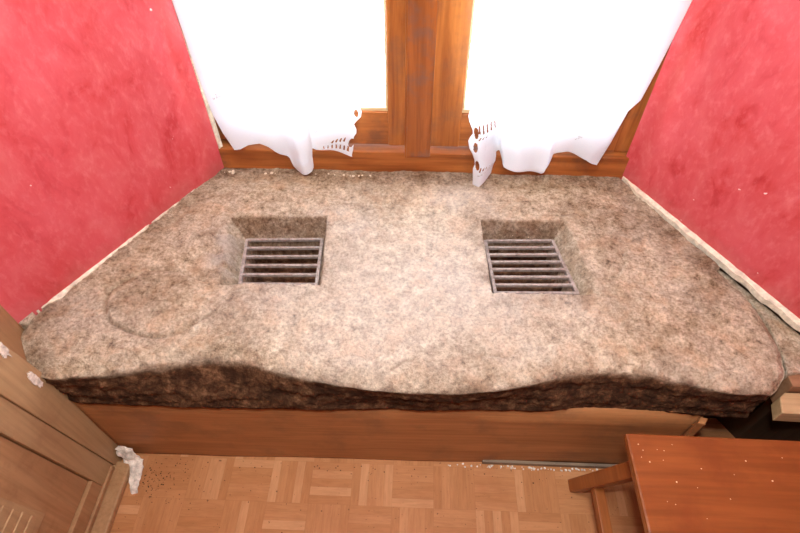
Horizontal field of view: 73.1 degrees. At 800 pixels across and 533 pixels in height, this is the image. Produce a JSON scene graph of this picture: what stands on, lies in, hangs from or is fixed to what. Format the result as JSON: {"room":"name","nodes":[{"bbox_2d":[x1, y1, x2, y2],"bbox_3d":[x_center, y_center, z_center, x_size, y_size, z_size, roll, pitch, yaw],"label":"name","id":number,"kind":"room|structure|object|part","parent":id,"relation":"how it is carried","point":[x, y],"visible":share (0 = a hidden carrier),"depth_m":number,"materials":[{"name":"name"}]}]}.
{"room":"old kitchen","nodes":[
{"label":"old kitchen","id":0,"kind":"room"},
{"bbox_2d":[0,0,223,326],"bbox_3d":[-0.770,-0.729,0.780,0.080,1.958,0.715,26,55,20],"label":"wall","id":1,"kind":"structure","parent":0,"point":[105,125],"depth_m":1.27,"materials":[{"name":"red paint"}]},
{"bbox_2d":[37,190,193,313],"bbox_3d":[-0.745,-0.068,1.513,0.025,0.048,0.588,24,54,19],"label":"strip","id":2,"kind":"object","parent":1,"relation":"attached to","point":[63,292],"visible":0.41,"depth_m":1.42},
{"bbox_2d":[172,2,222,148],"bbox_3d":[-0.547,-0.788,1.141,0.004,1.435,0.014,26,55,20],"label":"wallpaper edge","id":3,"kind":"object","parent":1,"relation":"attached to","point":[211,117],"visible":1,"depth_m":1.54,"materials":[{"name":"beige paint"}]},
{"bbox_2d":[21,168,784,417],"bbox_3d":[0.001,0.022,1.505,1.828,0.154,0.775,2,50,1],"label":"stone slab","id":4,"kind":"object","parent":1,"relation":"attached to","point":[403,312],"visible":0.94,"depth_m":1.35,"materials":[{"name":"stone"}]},
{"bbox_2d":[19,312,35,329],"bbox_3d":[-0.917,0.133,1.338,0.041,0.041,0.045,2,50,1],"label":"mortar patch","id":5,"kind":"object","parent":4,"relation":"on","point":[25,322],"visible":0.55,"depth_m":1.32,"materials":[{"name":"stone"}]},
{"bbox_2d":[238,238,323,284],"bbox_3d":[-0.330,-0.013,1.493,0.235,0.032,0.194,2,50,1],"label":"grate","id":6,"kind":"object","parent":4,"relation":"on","point":[245,257],"visible":0.82,"depth_m":1.50,"materials":[{"name":"grey metal"}]},
{"bbox_2d":[224,170,370,176],"bbox_3d":[-0.319,-0.287,1.677,0.461,0.006,0.019,2,50,2],"label":"crumbs","id":7,"kind":"object","parent":4,"relation":"on","point":[232,171],"visible":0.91,"depth_m":1.68,"materials":[{"name":"beige paint"}]},
{"bbox_2d":[484,239,579,294],"bbox_3d":[0.354,0.000,1.481,0.235,0.032,0.216,2,50,1],"label":"grate","id":8,"kind":"object","parent":4,"relation":"on","point":[553,246],"visible":0.89,"depth_m":1.47,"materials":[{"name":"grey metal"}]},
{"bbox_3d":[0.050,-1.194,0.605,1.200,0.008,0.008,2,50,1],"label":"curtain rod","id":9,"kind":"object","parent":1,"relation":"attached to","visible":0},
{"bbox_2d":[172,0,362,174],"bbox_3d":[-0.307,-0.731,1.119,0.467,1.374,0.032,2,50,1],"label":"lace curtain","id":10,"kind":"object","parent":9,"relation":"hanging from","point":[282,76],"visible":1,"depth_m":1.39,"materials":[{"name":"white fabric"}]},
{"bbox_2d":[468,0,691,186],"bbox_3d":[0.405,-0.695,1.113,0.526,1.413,0.044,2,50,1],"label":"lace curtain","id":11,"kind":"object","parent":9,"relation":"hanging from","point":[552,77],"visible":1,"depth_m":1.36,"materials":[{"name":"white fabric"}]},
{"bbox_2d":[354,84,469,104],"bbox_3d":[0.112,-0.363,2.067,3.100,0.500,0.380,2,50,1],"label":"wall","id":12,"kind":"structure","parent":0,"point":[376,93],"depth_m":1.96,"materials":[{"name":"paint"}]},
{"bbox_2d":[218,0,671,177],"bbox_3d":[0.062,-0.837,1.123,1.300,1.564,0.112,2,50,1],"label":"window","id":13,"kind":"structure","parent":12,"relation":"in","point":[450,127],"depth_m":1.63,"materials":[{"name":"brown wood"}]},
{"bbox_2d":[214,0,405,145],"bbox_3d":[-0.291,-0.881,1.108,0.632,1.485,0.090,2,50,1],"label":"window","id":14,"kind":"structure","parent":13,"relation":"on","point":[378,123],"depth_m":1.52,"materials":[{"name":"brown wood"}]},
{"bbox_3d":[-0.249,-0.426,1.612,0.431,0.113,0.038,2,50,1],"label":"rail","id":15,"kind":"part","parent":14,"relation":"part of","materials":[{"name":"brown wood"}]},
{"bbox_2d":[404,0,437,157],"bbox_3d":[0.052,-0.797,1.092,0.076,1.428,0.032,2,50,1],"label":"strip","id":16,"kind":"object","parent":13,"relation":"attached to","point":[421,15],"visible":1,"depth_m":1.42,"materials":[{"name":"brown wood"}]},
{"bbox_3d":[0.382,-0.408,1.596,0.409,0.113,0.038,2,50,1],"label":"rail","id":17,"kind":"part","parent":13,"relation":"part of","materials":[{"name":"brown wood"}]},
{"bbox_2d":[110,418,734,532],"bbox_3d":[0.046,1.126,1.183,3.100,0.060,3.800,2,50,1],"label":"floor","id":18,"kind":"structure","parent":0,"point":[285,494],"depth_m":1.53,"materials":[{"name":"wood parquet"}]},
{"bbox_2d":[115,446,143,493],"bbox_3d":[-0.768,0.576,1.552,0.061,0.083,0.124,-23,54,-18],"label":"lump","id":19,"kind":"object","parent":18,"relation":"on","point":[135,462],"visible":1,"depth_m":1.56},
{"bbox_2d":[142,458,539,509],"bbox_3d":[-0.141,0.652,1.541,1.213,0.003,0.169,2,50,1],"label":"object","id":20,"kind":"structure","parent":18,"relation":"on","point":[165,458],"depth_m":1.57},
{"bbox_2d":[72,401,703,463],"bbox_3d":[-0.037,0.453,1.473,1.572,0.363,0.021,1,50,1],"label":"board","id":21,"kind":"object","parent":18,"relation":"on","point":[571,435],"visible":0.87,"depth_m":1.46,"materials":[{"name":"brown wood"}]},
{"bbox_2d":[482,460,616,468],"bbox_3d":[0.482,0.583,1.588,0.480,0.017,0.009,2,50,1],"label":"baseboard","id":22,"kind":"structure","parent":21,"relation":"attached to","point":[498,462],"depth_m":1.58,"materials":[{"name":"grey metal"}]},
{"bbox_2d":[683,417,706,436],"bbox_3d":[0.736,0.488,1.447,0.015,0.355,0.025,32,57,24],"label":"batten","id":23,"kind":"object","parent":21,"relation":"attached to","point":[701,421],"visible":0.44,"depth_m":1.33,"materials":[{"name":"brown wood"}]},
{"bbox_2d":[448,463,597,471],"bbox_3d":[0.382,0.593,1.589,0.482,0.005,0.016,2,50,1],"label":"debris","id":24,"kind":"object","parent":18,"relation":"on","point":[529,467],"visible":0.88,"depth_m":1.59,"materials":[{"name":"paint"}]},
{"bbox_2d":[568,434,799,532],"bbox_3d":[0.703,0.660,1.239,0.452,0.452,0.470,2,50,1],"label":"table","id":25,"kind":"object","parent":18,"relation":"on","point":[733,494],"visible":1,"depth_m":1.13,"materials":[{"name":"brown wood"}]},
{"bbox_3d":[0.534,0.531,1.363,0.052,0.430,0.157,-25,54,-19],"label":"leg","id":26,"kind":"part","parent":25,"relation":"part of","materials":[{"name":"brown wood"}]},
{"bbox_2d":[620,0,799,437],"bbox_3d":[0.887,-0.520,0.926,0.080,2.450,0.728,-23,54,-18],"label":"wall","id":27,"kind":"structure","parent":0,"point":[715,143],"depth_m":1.31,"materials":[{"name":"red paint"}]},
{"bbox_2d":[622,176,799,331],"bbox_3d":[0.842,-0.040,1.470,0.021,0.021,0.680,-22,54,-18],"label":"strip","id":28,"kind":"object","parent":27,"relation":"attached to","point":[760,294],"visible":1,"depth_m":1.44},
{"bbox_2d":[738,410,799,440],"bbox_3d":[1.025,1.393,0.626,0.100,0.450,2.750,2,50,1],"label":"wall","id":29,"kind":"structure","parent":0,"point":[765,428],"depth_m":1.49,"materials":[{"name":"black"}]},
{"bbox_2d":[770,374,799,402],"bbox_3d":[0.965,0.294,1.287,0.118,0.090,0.033,2,50,1],"label":"board","id":30,"kind":"object","parent":29,"relation":"attached to","point":[790,384],"visible":0.57,"depth_m":1.26,"materials":[{"name":"brown wood"}]},
{"bbox_2d":[771,393,799,421],"bbox_3d":[0.945,0.330,1.256,0.153,0.042,0.056,2,50,1],"label":"wooden rail","id":31,"kind":"object","parent":29,"relation":"attached to","point":[786,407],"visible":1,"depth_m":1.24,"materials":[{"name":"beige wood"}]},
{"bbox_3d":[-1.028,0.790,-0.173,0.200,2.450,2.490,2,50,1],"label":"wall","id":32,"kind":"structure","parent":0,"visible":0},
{"bbox_2d":[0,305,26,360],"bbox_3d":[-0.957,-0.262,0.710,0.238,2.450,0.260,2,50,1],"label":"trim","id":33,"kind":"structure","parent":32,"relation":"attached to","point":[11,332],"depth_m":1.24,"materials":[{"name":"brown wood"}]},
{"bbox_2d":[0,343,122,532],"bbox_3d":[-0.870,0.167,0.350,0.054,2.450,1.123,2,50,1],"label":"door","id":34,"kind":"structure","parent":32,"relation":"in","point":[57,468],"depth_m":1.28,"materials":[{"name":"brown wood"}]},
{"bbox_3d":[-0.855,0.722,0.984,0.005,0.024,0.544,2,50,1],"label":"moulding","id":35,"kind":"part","parent":34,"relation":"part of","materials":[{"name":"brown wood"}]},
{"bbox_2d":[0,342,11,357],"bbox_3d":[-0.825,0.171,1.115,0.004,0.078,0.023,2,50,1],"label":"flake","id":36,"kind":"object","parent":34,"relation":"attached to","point":[4,351],"visible":1,"depth_m":1.12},
{"bbox_3d":[-0.855,0.743,1.014,0.005,0.024,0.544,2,50,1],"label":"moulding","id":37,"kind":"part","parent":34,"relation":"part of","materials":[{"name":"brown wood"}]},
{"bbox_3d":[-0.855,0.763,1.044,0.005,0.024,0.544,2,50,1],"label":"moulding","id":38,"kind":"part","parent":34,"relation":"part of","materials":[{"name":"brown wood"}]},
{"bbox_3d":[-0.855,0.784,1.073,0.005,0.024,0.544,2,50,1],"label":"moulding","id":39,"kind":"part","parent":34,"relation":"part of","materials":[{"name":"brown wood"}]},
{"bbox_2d":[27,372,43,387],"bbox_3d":[-0.825,0.256,1.220,0.004,0.065,0.019,2,50,1],"label":"flake","id":40,"kind":"object","parent":34,"relation":"attached to","point":[32,377],"visible":1,"depth_m":1.22,"materials":[{"name":"white"}]},
{"bbox_3d":[-0.881,0.275,0.353,0.038,2.094,0.960,2,50,1],"label":"panel","id":41,"kind":"part","parent":34,"relation":"part of","materials":[{"name":"brown wood"}]},
{"bbox_3d":[-0.855,-0.145,0.611,0.052,2.450,0.308,2,50,1],"label":"corner post","id":42,"kind":"part","parent":34,"relation":"part of","materials":[{"name":"brown wood"}]},
{"bbox_3d":[-0.872,0.894,1.242,0.048,0.059,0.778,2,50,1],"label":"rail","id":43,"kind":"part","parent":34,"relation":"part of","materials":[{"name":"brown wood"}]},
{"bbox_3d":[-0.868,0.894,1.293,0.054,0.018,0.832,2,50,1],"label":"moulding","id":44,"kind":"part","parent":34,"relation":"part of","materials":[{"name":"brown wood"}]},
{"bbox_2d":[91,461,129,532],"bbox_3d":[-0.878,1.513,0.803,0.094,0.024,2.448,2,50,1],"label":"baseboard","id":45,"kind":"structure","parent":32,"relation":"attached to","point":[105,518],"depth_m":1.51,"materials":[{"name":"brown wood"}]},
{"bbox_3d":[0.892,0.328,1.552,0.275,0.400,0.040,2,50,1],"label":"wall","id":46,"kind":"structure","parent":0,"visible":0},
{"bbox_2d":[719,270,799,380],"bbox_3d":[0.924,0.138,1.412,0.118,0.100,0.363,-8,50,-7],"label":"stone","id":47,"kind":"object","parent":46,"relation":"on","point":[787,340],"visible":0.27,"depth_m":1.33,"materials":[{"name":"stone"}]}
]}

